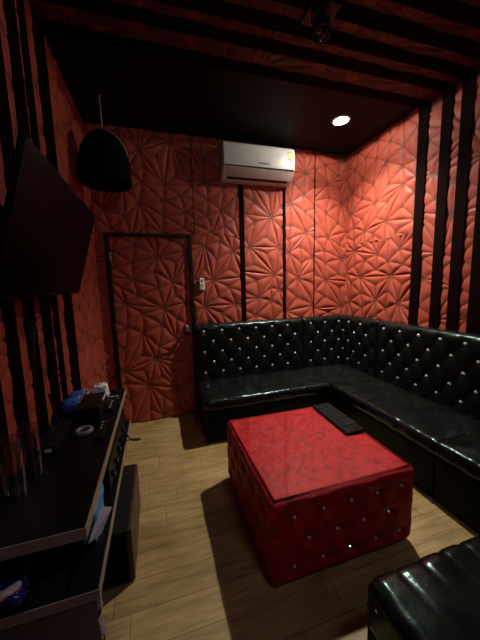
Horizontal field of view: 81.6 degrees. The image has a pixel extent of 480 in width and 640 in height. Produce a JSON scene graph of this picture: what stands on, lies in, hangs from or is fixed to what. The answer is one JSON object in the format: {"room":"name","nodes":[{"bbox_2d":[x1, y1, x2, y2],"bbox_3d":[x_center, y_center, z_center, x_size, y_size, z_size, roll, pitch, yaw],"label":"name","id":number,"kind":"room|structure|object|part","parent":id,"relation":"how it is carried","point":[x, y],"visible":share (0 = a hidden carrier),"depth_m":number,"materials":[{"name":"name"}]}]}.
{"room":"karaoke room","nodes":[
{"label":"karaoke room","id":0,"kind":"room"},
{"bbox_2d":[0,0,107,476],"bbox_3d":[-0.956,-0.122,1.009,0.173,3.030,3.750,-4,8,-17],"label":"wall","id":1,"kind":"structure","parent":0,"point":[68,124],"depth_m":1.76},
{"bbox_2d":[0,379,14,496],"bbox_3d":[-0.849,-0.110,0.896,0.015,3.030,0.090,-4,8,-17],"label":"trim","id":2,"kind":"structure","parent":1,"relation":"attached to","point":[6,463],"depth_m":0.98,"materials":[{"name":"wood"}]},
{"bbox_2d":[0,203,32,466],"bbox_3d":[-0.899,-0.131,1.060,0.015,3.030,0.085,-4,8,-17],"label":"trim","id":3,"kind":"structure","parent":1,"relation":"attached to","point":[20,404],"depth_m":1.10,"materials":[{"name":"wood"}]},
{"bbox_2d":[0,34,48,438],"bbox_3d":[-0.952,-0.152,1.233,0.015,3.030,0.100,-4,8,-17],"label":"trim","id":4,"kind":"structure","parent":1,"relation":"attached to","point":[6,132],"depth_m":1.21,"materials":[{"name":"wood"}]},
{"bbox_2d":[3,0,61,421],"bbox_3d":[-1.008,-0.175,1.416,0.015,3.030,0.118,-4,8,-17],"label":"trim","id":5,"kind":"structure","parent":1,"relation":"attached to","point":[9,9],"depth_m":1.32,"materials":[{"name":"wood"}]},
{"bbox_2d":[16,0,67,399],"bbox_3d":[-1.049,-0.192,1.551,0.015,3.030,0.081,-4,8,-17],"label":"trim","id":6,"kind":"structure","parent":1,"relation":"attached to","point":[20,10],"depth_m":1.43,"materials":[{"name":"wood"}]},
{"bbox_2d":[0,133,94,300],"bbox_3d":[-0.800,-0.321,1.153,0.236,0.439,0.890,-4,8,-17],"label":"television","id":7,"kind":"object","parent":1,"relation":"attached to","point":[46,228],"visible":1,"depth_m":0.92,"materials":[{"name":"black plastic"}]},
{"bbox_2d":[32,296,50,430],"bbox_3d":[-0.866,0.192,1.218,0.029,0.604,0.168,-4,8,-15],"label":"cable","id":8,"kind":"object","parent":7,"relation":"hanging from","point":[43,302],"visible":0.98,"depth_m":1.17,"materials":[{"name":"black plastic"}]},
{"bbox_2d":[30,5,81,391],"bbox_3d":[-1.120,-0.221,1.785,0.015,3.030,0.173,-4,8,-17],"label":"trim","id":9,"kind":"structure","parent":1,"relation":"attached to","point":[38,34],"depth_m":1.67,"materials":[{"name":"wood"}]},
{"bbox_2d":[39,0,452,91],"bbox_3d":[0.292,-1.791,1.838,2.916,0.011,0.093,-4,8,-17],"label":"ceiling beam","id":10,"kind":"structure","parent":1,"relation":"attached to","point":[103,7],"depth_m":1.75,"materials":[{"name":"wood"}]},
{"bbox_2d":[154,0,475,77],"bbox_3d":[0.338,-1.772,1.687,2.916,0.011,0.095,-4,8,-17],"label":"ceiling beam","id":11,"kind":"structure","parent":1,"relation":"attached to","point":[236,12],"depth_m":1.72,"materials":[{"name":"wood"}]},
{"bbox_2d":[272,0,479,59],"bbox_3d":[0.387,-1.752,1.528,2.916,0.011,0.100,-4,8,-17],"label":"trim","id":12,"kind":"structure","parent":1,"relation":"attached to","point":[356,14],"depth_m":1.70,"materials":[{"name":"wood"}]},
{"bbox_2d":[390,0,479,29],"bbox_3d":[0.436,-1.732,1.366,2.916,0.011,0.100,-4,8,-17],"label":"trim","id":13,"kind":"structure","parent":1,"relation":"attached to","point":[457,11],"depth_m":1.59,"materials":[{"name":"wood"}]},
{"bbox_2d":[84,123,347,422],"bbox_3d":[-0.046,-0.449,3.287,3.250,3.030,0.174,-4,8,-17],"label":"wall","id":14,"kind":"structure","parent":0,"point":[160,199],"depth_m":3.15,"materials":[{"name":"red leather"}]},
{"bbox_2d":[103,232,197,422],"bbox_3d":[-0.903,0.117,2.981,0.860,2.035,0.104,-4,8,-17],"label":"door","id":15,"kind":"structure","parent":14,"relation":"in","point":[152,312],"depth_m":3.00,"materials":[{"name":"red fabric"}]},
{"bbox_3d":[-1.303,0.140,2.893,0.042,2.035,0.039,-4,8,-16],"label":"frame","id":16,"kind":"part","parent":15,"relation":"part of","materials":[{"name":"black wood"}]},
{"bbox_3d":[-0.938,-0.878,2.878,0.778,0.033,0.039,-4,8,-16],"label":"frame","id":17,"kind":"part","parent":15,"relation":"part of","materials":[{"name":"black wood"}]},
{"bbox_3d":[-0.590,0.110,3.106,0.056,0.120,0.010,-4,8,-16],"label":"handle plate","id":18,"kind":"part","parent":15,"relation":"part of","materials":[{"name":"silver metal"}]},
{"bbox_3d":[-0.519,0.088,3.125,0.040,2.035,0.039,-4,8,-16],"label":"frame","id":19,"kind":"part","parent":15,"relation":"part of","materials":[{"name":"black wood"}]},
{"bbox_2d":[190,140,194,233],"bbox_3d":[-0.507,-1.421,2.954,0.008,0.990,0.011,-4,8,-17],"label":"trim","id":20,"kind":"structure","parent":14,"relation":"attached to","point":[190,140],"depth_m":2.95,"materials":[{"name":"wood"}]},
{"bbox_2d":[199,278,204,289],"bbox_3d":[-0.422,-0.396,3.076,0.060,0.136,0.036,-4,8,-17],"label":"remote control","id":21,"kind":"object","parent":14,"relation":"attached to","point":[201,280],"visible":1,"depth_m":3.06,"materials":[{"name":"grey plastic"}]},
{"bbox_2d":[237,142,246,320],"bbox_3d":[0.035,-0.445,3.240,0.062,3.030,0.013,-4,8,-17],"label":"trim","id":22,"kind":"structure","parent":14,"relation":"attached to","point":[240,186],"depth_m":3.19,"materials":[{"name":"wood"}]},
{"bbox_2d":[219,141,294,187],"bbox_3d":[0.190,-1.685,3.024,0.810,0.357,0.211,-4,8,-17],"label":"air conditioner","id":23,"kind":"object","parent":14,"relation":"attached to","point":[239,163],"visible":1,"depth_m":2.95,"materials":[{"name":"white plastic"}]},
{"bbox_3d":[0.215,-1.726,2.930,0.798,0.216,0.023,-4,8,-16],"label":"panel","id":24,"kind":"part","parent":23,"relation":"part of","materials":[{"name":"white plastic"}]},
{"bbox_2d":[282,147,285,317],"bbox_3d":[0.539,-0.479,3.390,0.043,3.030,0.013,-4,8,-17],"label":"trim","id":25,"kind":"structure","parent":14,"relation":"attached to","point":[283,189],"depth_m":3.33,"materials":[{"name":"wood"}]},
{"bbox_2d":[313,151,314,315],"bbox_3d":[0.931,-0.505,3.506,0.015,3.030,0.013,-4,8,-17],"label":"trim","id":26,"kind":"structure","parent":14,"relation":"attached to","point":[314,151],"depth_m":3.44,"materials":[{"name":"wood"}]},
{"bbox_2d":[28,0,479,155],"bbox_3d":[0.472,-1.791,1.238,3.250,0.162,4.050,-4,8,-17],"label":"ceiling","id":27,"kind":"structure","parent":0,"point":[143,91],"depth_m":2.13,"materials":[{"name":"black paint"}]},
{"bbox_2d":[78,88,131,192],"bbox_3d":[-1.106,-1.458,2.246,0.392,0.700,0.392,-4,8,-17],"label":"pendant lamp","id":28,"kind":"object","parent":27,"relation":"hanging from","point":[103,161],"visible":1,"depth_m":2.14,"materials":[{"name":"black plastic"}]},
{"bbox_3d":[-1.102,-1.323,2.263,0.392,0.428,0.392,-4,8,-16],"label":"lamp shade","id":29,"kind":"part","parent":28,"relation":"part of","materials":[{"name":"black metal"}]},
{"bbox_3d":[-1.016,-1.571,2.234,0.192,0.476,0.007,-2,8,-2],"label":"cord","id":30,"kind":"part","parent":28,"relation":"part of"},
{"bbox_2d":[38,19,427,107],"bbox_3d":[0.230,-1.816,2.041,2.916,0.011,0.098,-4,8,-17],"label":"ceiling beam","id":31,"kind":"structure","parent":27,"relation":"attached to","point":[74,32],"depth_m":1.92,"materials":[{"name":"wood"}]},
{"bbox_2d":[300,0,342,43],"bbox_3d":[0.462,-1.687,1.595,0.170,0.139,0.170,-4,8,-17],"label":"spotlight","id":32,"kind":"object","parent":27,"relation":"attached to","point":[319,14],"visible":1,"depth_m":1.57,"materials":[{"name":"black plastic"}]},
{"bbox_3d":[0.460,-1.750,1.587,0.170,0.014,0.170,-4,8,-16],"label":"mounting plate","id":33,"kind":"part","parent":32,"relation":"part of","materials":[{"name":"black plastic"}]},
{"bbox_2d":[331,114,350,125],"bbox_3d":[0.973,-1.920,2.675,0.176,0.014,0.176,-4,8,-17],"label":"recessed light","id":34,"kind":"object","parent":27,"relation":"in","point":[343,119],"visible":1,"depth_m":2.66,"materials":[{"name":"white"}]},
{"bbox_2d":[98,413,479,639],"bbox_3d":[0.558,1.340,1.653,3.250,0.120,4.050,-4,8,-17],"label":"floor","id":35,"kind":"structure","parent":0,"point":[201,572],"depth_m":1.49,"materials":[{"name":"brown wood"}]},
{"bbox_2d":[0,388,130,639],"bbox_3d":[-0.721,0.939,1.331,0.312,0.830,1.125,-4,8,-17],"label":"media console","id":36,"kind":"object","parent":35,"relation":"on","point":[47,528],"visible":0.8,"depth_m":0.87,"materials":[{"name":"wood"}]},
{"bbox_3d":[-0.877,0.665,1.273,0.016,0.196,1.040,-4,8,-16],"label":"panel","id":37,"kind":"part","parent":36,"relation":"part of","materials":[{"name":"black wood"}]},
{"bbox_2d":[0,436,28,503],"bbox_3d":[-0.725,0.475,0.890,0.070,0.205,0.070,-4,8,-17],"label":"drinking glass","id":38,"kind":"object","parent":36,"relation":"on","point":[22,436],"visible":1,"depth_m":0.90,"materials":[{"name":"clear glass"}]},
{"bbox_2d":[0,562,32,610],"bbox_3d":[-0.680,0.784,0.822,0.108,0.068,0.123,-5,8,-23],"label":"packet","id":39,"kind":"object","parent":36,"relation":"on","point":[14,582],"visible":1,"depth_m":0.81,"materials":[{"name":"blue plastic"}]},
{"bbox_2d":[16,423,43,478],"bbox_3d":[-0.752,0.471,1.003,0.068,0.185,0.068,-4,8,-17],"label":"drinking glass","id":40,"kind":"object","parent":36,"relation":"on","point":[39,423],"visible":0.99,"depth_m":0.99,"materials":[{"name":"clear glass"}]},
{"bbox_2d":[23,393,72,456],"bbox_3d":[-0.824,0.448,1.213,0.094,0.174,0.285,-4,8,-17],"label":"router","id":41,"kind":"object","parent":36,"relation":"on","point":[52,440],"visible":1,"depth_m":1.19,"materials":[{"name":"black plastic"}]},
{"bbox_3d":[-0.567,1.131,0.846,0.286,0.568,0.018,-4,8,-16],"label":"panel","id":42,"kind":"part","parent":36,"relation":"part of","materials":[{"name":"wood"}]},
{"bbox_2d":[61,395,82,413],"bbox_3d":[-0.908,0.460,1.506,0.102,0.083,0.083,-7,9,-34],"label":"roll","id":43,"kind":"object","parent":36,"relation":"on","point":[68,405],"visible":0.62,"depth_m":1.48,"materials":[{"name":"blue plastic"}]},
{"bbox_2d":[68,389,88,397],"bbox_3d":[-0.932,0.448,1.605,0.102,0.083,0.083,-7,9,-34],"label":"roll","id":44,"kind":"object","parent":36,"relation":"on","point":[83,392],"visible":0.38,"depth_m":1.58,"materials":[{"name":"blue plastic"}]},
{"bbox_2d":[74,425,93,436],"bbox_3d":[-0.721,0.513,1.286,0.079,0.023,0.079,-4,8,-17],"label":"ring","id":45,"kind":"object","parent":36,"relation":"on","point":[89,429],"visible":1,"depth_m":1.27,"materials":[{"name":"white plastic"}]},
{"bbox_2d":[75,391,107,423],"bbox_3d":[-0.785,0.462,1.480,0.114,0.080,0.218,-4,8,-17],"label":"control box","id":46,"kind":"object","parent":36,"relation":"on","point":[91,408],"visible":0.98,"depth_m":1.40,"materials":[{"name":"black plastic"}]},
{"bbox_2d":[84,483,111,544],"bbox_3d":[-0.518,0.725,1.019,0.096,0.125,0.245,-4,8,-17],"label":"stack","id":47,"kind":"object","parent":36,"relation":"on","point":[101,513],"visible":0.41,"depth_m":0.98,"materials":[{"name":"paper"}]},
{"bbox_2d":[93,418,108,439],"bbox_3d":[-0.653,0.511,1.312,0.040,0.018,0.180,-4,8,-17],"label":"remote control","id":48,"kind":"object","parent":36,"relation":"on","point":[100,431],"visible":1,"depth_m":1.29,"materials":[{"name":"black plastic"}]},
{"bbox_2d":[92,381,109,396],"bbox_3d":[-0.858,0.426,1.713,0.098,0.094,0.085,-4,8,-17],"label":"pack","id":49,"kind":"object","parent":36,"relation":"on","point":[100,387],"visible":0.61,"depth_m":1.69},
{"bbox_2d":[105,395,117,412],"bbox_3d":[-0.730,0.476,1.582,0.048,0.021,0.186,-4,8,-17],"label":"remote control","id":50,"kind":"object","parent":36,"relation":"on","point":[110,407],"visible":1,"depth_m":1.56,"materials":[{"name":"black plastic"}]},
{"bbox_2d":[102,411,124,493],"bbox_3d":[-0.763,0.675,1.446,0.270,0.125,0.580,-4,8,-17],"label":"amplifier","id":51,"kind":"object","parent":36,"relation":"on","point":[110,472],"visible":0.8,"depth_m":1.34,"materials":[{"name":"black plastic"}]},
{"bbox_2d":[126,434,140,440],"bbox_3d":[-0.644,0.705,1.645,0.124,0.019,0.057,2,8,24],"label":"cable","id":52,"kind":"object","parent":36,"relation":"on","point":[129,439],"visible":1,"depth_m":1.64,"materials":[{"name":"black plastic"}]},
{"bbox_2d":[102,464,140,588],"bbox_3d":[-0.766,1.170,1.614,0.312,0.300,0.556,-4,8,-17],"label":"subwoofer","id":53,"kind":"object","parent":35,"relation":"on","point":[122,554],"visible":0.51,"depth_m":1.42,"materials":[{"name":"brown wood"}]},
{"bbox_2d":[102,534,129,588],"bbox_3d":[-0.691,1.195,1.352,0.272,0.262,0.010,-4,8,-16],"label":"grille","id":54,"kind":"object","parent":53,"relation":"attached to","point":[117,571],"depth_m":1.37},
{"bbox_2d":[193,317,329,442],"bbox_3d":[0.221,0.571,3.041,1.332,1.058,0.673,-4,8,-17],"label":"sofa","id":55,"kind":"object","parent":35,"relation":"on","point":[244,369],"visible":0.98,"depth_m":3.09,"materials":[{"name":"black leather"}]},
{"bbox_3d":[0.136,0.347,3.284,1.328,0.673,0.104,-4,8,-16],"label":"backrest","id":56,"kind":"part","parent":55,"relation":"part of","materials":[{"name":"black leather"}]},
{"bbox_2d":[197,368,329,410],"bbox_3d":[0.233,0.726,3.030,1.328,0.130,0.607,-4,8,-16],"label":"seat cushion","id":57,"kind":"object","parent":55,"relation":"on","point":[260,388],"depth_m":2.87,"materials":[{"name":"black leather"}]},
{"bbox_2d":[227,406,413,584],"bbox_3d":[0.440,1.016,1.855,0.875,0.476,0.881,-4,8,-17],"label":"coffee table","id":58,"kind":"object","parent":35,"relation":"on","point":[313,495],"visible":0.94,"depth_m":1.50,"materials":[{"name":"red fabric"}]},
{"bbox_3d":[0.434,0.797,1.826,0.810,0.022,0.816,-4,8,-16],"label":"panel","id":59,"kind":"part","parent":58,"relation":"part of","materials":[{"name":"red fabric"}]},
{"bbox_2d":[313,403,363,434],"bbox_3d":[0.719,0.723,2.083,0.140,0.028,0.444,-4,8,-15],"label":"keyboard","id":60,"kind":"object","parent":58,"relation":"on","point":[345,424],"visible":1,"depth_m":2.03,"materials":[{"name":"black plastic"}]},
{"bbox_2d":[301,314,379,404],"bbox_3d":[1.170,0.507,3.327,0.658,1.058,0.663,-4,8,-17],"label":"sofa","id":61,"kind":"object","parent":35,"relation":"on","point":[343,347],"visible":0.73,"depth_m":3.43,"materials":[{"name":"black leather"}]},
{"bbox_3d":[1.046,0.286,3.554,0.565,0.673,0.104,-4,8,-16],"label":"backrest","id":62,"kind":"part","parent":61,"relation":"part of","materials":[{"name":"black leather"}]},
{"bbox_2d":[304,364,372,392],"bbox_3d":[1.155,0.663,3.308,0.592,0.127,0.598,-4,8,-16],"label":"seat cushion","id":63,"kind":"object","parent":61,"relation":"on","point":[331,373],"depth_m":3.24,"materials":[{"name":"black leather"}]},
{"bbox_3d":[1.428,0.299,3.381,0.104,0.673,0.654,-4,8,-16],"label":"backrest","id":64,"kind":"part","parent":61,"relation":"part of","materials":[{"name":"black leather"}]},
{"bbox_2d":[331,320,479,496],"bbox_3d":[1.432,0.614,2.463,0.661,1.058,1.150,-4,8,-17],"label":"sofa","id":65,"kind":"object","parent":35,"relation":"on","point":[424,392],"visible":0.93,"depth_m":2.32,"materials":[{"name":"black leather"}]},
{"bbox_2d":[331,377,479,454],"bbox_3d":[1.406,0.767,2.474,0.598,0.130,1.146,-4,8,-16],"label":"seat cushion","id":66,"kind":"object","parent":65,"relation":"on","point":[421,420],"depth_m":2.27,"materials":[{"name":"black leather"}]},
{"bbox_3d":[1.692,0.406,2.515,0.104,0.673,1.148,-4,8,-16],"label":"backrest","id":67,"kind":"part","parent":65,"relation":"part of","materials":[{"name":"black leather"}]},
{"bbox_2d":[367,535,479,639],"bbox_3d":[1.022,1.145,0.890,1.014,0.441,0.623,-4,8,-17],"label":"ottoman","id":68,"kind":"object","parent":35,"relation":"on","point":[436,596],"visible":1,"depth_m":0.94,"materials":[{"name":"black leather"}]},
{"bbox_2d":[434,431,479,532],"bbox_3d":[1.766,0.750,1.367,0.661,1.058,1.151,-4,8,-17],"label":"sofa","id":69,"kind":"object","parent":35,"relation":"on","point":[457,478],"visible":1,"depth_m":1.73,"materials":[{"name":"black leather"}]},
{"bbox_2d":[435,431,479,480],"bbox_3d":[1.741,0.902,1.378,0.598,0.130,1.149,-4,8,-16],"label":"seat cushion","id":70,"kind":"object","parent":69,"relation":"on","point":[461,454],"depth_m":1.74,"materials":[{"name":"black leather"}]},
{"bbox_2d":[344,69,479,332],"bbox_3d":[1.987,-0.319,1.883,0.174,3.030,3.750,-4,8,-17],"label":"wall","id":71,"kind":"structure","parent":0,"point":[381,175],"depth_m":2.79,"materials":[{"name":"red leather"}]},
{"bbox_2d":[408,101,430,324],"bbox_3d":[1.676,-0.413,2.657,0.019,3.030,0.098,-4,8,-17],"label":"trim","id":72,"kind":"structure","parent":71,"relation":"attached to","point":[424,110],"depth_m":2.57,"materials":[{"name":"wood"}]},
{"bbox_2d":[428,84,455,327],"bbox_3d":[1.738,-0.388,2.453,0.019,3.030,0.093,-4,8,-17],"label":"trim","id":73,"kind":"structure","parent":71,"relation":"attached to","point":[449,93],"depth_m":2.37,"materials":[{"name":"wood"}]},
{"bbox_2d":[445,69,477,330],"bbox_3d":[1.784,-0.369,2.302,0.019,3.030,0.095,-4,8,-17],"label":"trim","id":74,"kind":"structure","parent":71,"relation":"attached to","point":[469,81],"depth_m":2.21,"materials":[{"name":"wood"}]},
{"bbox_2d":[466,160,479,334],"bbox_3d":[1.833,-0.349,2.143,0.019,3.030,0.100,-4,8,-17],"label":"trim","id":75,"kind":"structure","parent":71,"relation":"attached to","point":[473,311],"depth_m":2.15,"materials":[{"name":"fabric"}]}
]}

